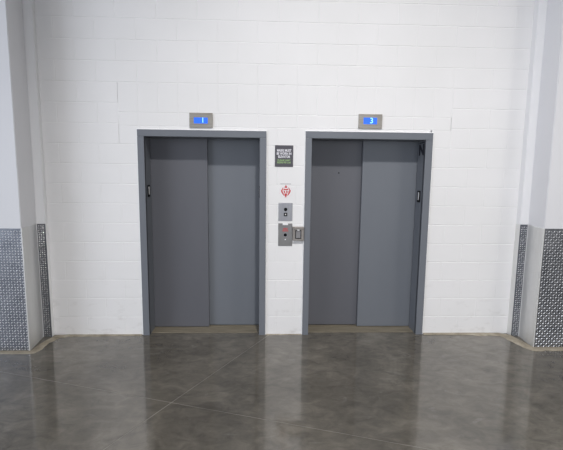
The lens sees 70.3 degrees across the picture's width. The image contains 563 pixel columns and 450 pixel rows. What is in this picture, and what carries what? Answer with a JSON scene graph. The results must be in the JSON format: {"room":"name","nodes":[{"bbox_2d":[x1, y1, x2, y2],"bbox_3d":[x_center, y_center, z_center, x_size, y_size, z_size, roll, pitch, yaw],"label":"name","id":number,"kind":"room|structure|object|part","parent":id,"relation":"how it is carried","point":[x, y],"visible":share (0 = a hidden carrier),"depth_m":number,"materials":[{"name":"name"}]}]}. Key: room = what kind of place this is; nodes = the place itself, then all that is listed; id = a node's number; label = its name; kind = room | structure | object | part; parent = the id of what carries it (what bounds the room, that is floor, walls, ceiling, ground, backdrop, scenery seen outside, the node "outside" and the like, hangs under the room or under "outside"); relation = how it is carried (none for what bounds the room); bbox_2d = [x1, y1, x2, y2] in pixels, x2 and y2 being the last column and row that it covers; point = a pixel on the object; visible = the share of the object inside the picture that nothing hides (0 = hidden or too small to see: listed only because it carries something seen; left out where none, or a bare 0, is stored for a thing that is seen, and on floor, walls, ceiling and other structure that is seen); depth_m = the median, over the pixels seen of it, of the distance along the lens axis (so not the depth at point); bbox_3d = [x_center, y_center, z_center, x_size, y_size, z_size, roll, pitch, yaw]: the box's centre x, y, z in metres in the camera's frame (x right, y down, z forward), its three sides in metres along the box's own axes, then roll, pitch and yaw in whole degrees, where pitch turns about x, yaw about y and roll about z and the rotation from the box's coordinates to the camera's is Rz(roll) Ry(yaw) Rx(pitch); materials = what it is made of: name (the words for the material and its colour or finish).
{"room":"elevator lobby","nodes":[
{"label":"elevator lobby","id":0,"kind":"room"},
{"bbox_2d":[0,0,47,334],"bbox_3d":[-2.757,-1.426,3.768,0.712,5.300,0.395,0,7,-2],"label":"column","id":1,"kind":"structure","parent":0,"point":[23,201],"depth_m":3.77,"materials":[{"name":"paint"}]},
{"bbox_2d":[0,223,54,350],"bbox_3d":[-2.779,0.603,4.014,0.714,1.208,0.401,0,7,-2],"label":"guard","id":2,"kind":"object","parent":1,"relation":"attached to","point":[22,324],"visible":1,"depth_m":3.88,"materials":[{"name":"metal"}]},
{"bbox_3d":[-2.790,0.629,3.818,0.678,1.204,0.006,0,7,-2],"label":"tread plate","id":3,"kind":"part","parent":2,"relation":"part of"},
{"bbox_2d":[0,332,562,449],"bbox_3d":[-0.018,1.771,0.151,14.000,0.100,9.450,0,7,-2],"label":"floor","id":4,"kind":"structure","parent":0,"point":[314,390],"depth_m":3.19,"materials":[{"name":"concrete"}]},
{"bbox_2d":[35,0,534,334],"bbox_3d":[0.050,-1.457,4.287,9.200,5.300,0.440,0,7,-2],"label":"wall","id":5,"kind":"structure","parent":0,"point":[457,71],"depth_m":4.10,"materials":[{"name":"white brick"}]},
{"bbox_2d":[0,334,141,353],"bbox_3d":[-2.339,1.205,4.094,1.703,0.007,0.388,-3,8,-27],"label":"trim","id":6,"kind":"structure","parent":5,"relation":"attached to","point":[42,345],"depth_m":4.17,"materials":[{"name":"beige concrete"}]},
{"bbox_2d":[189,113,212,127],"bbox_3d":[-0.819,-1.066,4.073,0.236,0.148,0.018,0,7,-2],"label":"indicator","id":7,"kind":"object","parent":5,"relation":"attached to","point":[196,120],"visible":1,"depth_m":4.07,"materials":[{"name":"metal"}]},
{"bbox_2d":[136,128,267,334],"bbox_3d":[-0.829,0.091,4.374,1.336,2.186,0.342,0,7,-2],"label":"elevator door","id":8,"kind":"structure","parent":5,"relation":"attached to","point":[202,194],"depth_m":4.42,"materials":[{"name":"grey metal"}]},
{"bbox_3d":[-1.122,0.096,4.439,0.620,2.128,0.035,0,7,-2],"label":"door panel","id":9,"kind":"part","parent":8,"relation":"part of","materials":[{"name":"grey metal"}]},
{"bbox_3d":[-0.842,1.168,4.541,1.198,0.006,0.275,0,7,-2],"label":"sill","id":10,"kind":"part","parent":8,"relation":"part of","materials":[{"name":"beige metal"}]},
{"bbox_3d":[-0.548,0.094,4.511,0.632,2.128,0.032,0,7,-2],"label":"door panel","id":11,"kind":"part","parent":8,"relation":"part of","materials":[{"name":"grey metal"}]},
{"bbox_2d":[265,334,301,334],"bbox_3d":[0.023,1.199,4.381,0.398,0.004,0.029,0,7,-2],"label":"trim","id":12,"kind":"structure","parent":5,"relation":"attached to","point":[265,334],"depth_m":4.38,"materials":[{"name":"beige concrete"}]},
{"bbox_2d":[275,145,292,166],"bbox_3d":[0.026,-0.716,4.152,0.189,0.220,0.007,0,7,-2],"label":"wall sign","id":13,"kind":"object","parent":5,"relation":"attached to","point":[283,153],"visible":1,"depth_m":4.15,"materials":[{"name":"grey plastic"}]},
{"bbox_2d":[278,223,291,245],"bbox_3d":[0.037,0.101,4.253,0.141,0.237,0.008,0,7,-2],"label":"switch","id":14,"kind":"object","parent":5,"relation":"attached to","point":[284,229],"visible":1,"depth_m":4.25,"materials":[{"name":"metal"}]},
{"bbox_2d":[278,203,292,220],"bbox_3d":[0.041,-0.138,4.223,0.148,0.192,0.010,0,7,-2],"label":"station","id":15,"kind":"object","parent":5,"relation":"attached to","point":[284,209],"visible":1,"depth_m":4.22,"materials":[{"name":"metal"}]},
{"bbox_2d":[279,184,292,197],"bbox_3d":[0.046,-0.353,4.200,0.144,0.144,0.003,0,7,-2],"label":"sticker","id":16,"kind":"object","parent":5,"relation":"attached to","point":[285,191],"visible":1,"depth_m":4.20,"materials":[{"name":"white plastic"}]},
{"bbox_2d":[292,227,303,240],"bbox_3d":[0.177,0.092,4.239,0.120,0.147,0.044,0,7,-2],"label":"box","id":17,"kind":"object","parent":5,"relation":"attached to","point":[298,232],"visible":1,"depth_m":4.22,"materials":[{"name":"grey metal"}]},
{"bbox_2d":[301,130,433,334],"bbox_3d":[0.898,0.099,4.439,1.355,2.193,0.342,0,7,-2],"label":"elevator door","id":18,"kind":"structure","parent":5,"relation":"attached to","point":[366,204],"depth_m":4.49,"materials":[{"name":"grey metal"}]},
{"bbox_3d":[0.606,0.100,4.554,0.651,2.132,0.032,0,7,-2],"label":"door panel","id":19,"kind":"part","parent":18,"relation":"part of","materials":[{"name":"grey metal"}]},
{"bbox_3d":[0.880,1.180,4.605,1.213,0.006,0.275,0,7,-2],"label":"sill","id":20,"kind":"part","parent":18,"relation":"part of","materials":[{"name":"beige metal"}]},
{"bbox_3d":[1.191,0.110,4.525,0.616,2.132,0.035,0,7,-2],"label":"door panel","id":21,"kind":"part","parent":18,"relation":"part of","materials":[{"name":"grey metal"}]},
{"bbox_2d":[358,114,381,128],"bbox_3d":[0.919,-1.071,4.136,0.246,0.146,0.018,0,7,-2],"label":"indicator","id":22,"kind":"object","parent":5,"relation":"attached to","point":[365,121],"visible":1,"depth_m":4.13,"materials":[{"name":"metal"}]},
{"bbox_2d":[423,333,562,350],"bbox_3d":[2.434,1.235,4.276,1.737,0.012,0.368,3,8,21],"label":"trim","id":23,"kind":"structure","parent":5,"relation":"attached to","point":[511,338],"depth_m":4.30,"materials":[{"name":"beige concrete"}]},
{"bbox_2d":[516,0,562,335],"bbox_3d":[2.923,-1.388,3.990,0.719,5.300,0.375,0,7,-2],"label":"column","id":24,"kind":"structure","parent":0,"point":[540,196],"depth_m":4.00,"materials":[{"name":"paint"}]},
{"bbox_2d":[507,224,562,346],"bbox_3d":[2.899,0.626,4.234,0.721,1.238,0.381,0,7,-2],"label":"guard","id":25,"kind":"object","parent":24,"relation":"attached to","point":[541,316],"visible":1,"depth_m":4.10,"materials":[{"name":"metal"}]},
{"bbox_3d":[2.931,0.651,4.050,0.670,1.234,0.006,0,7,-2],"label":"tread plate","id":26,"kind":"part","parent":25,"relation":"part of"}
]}

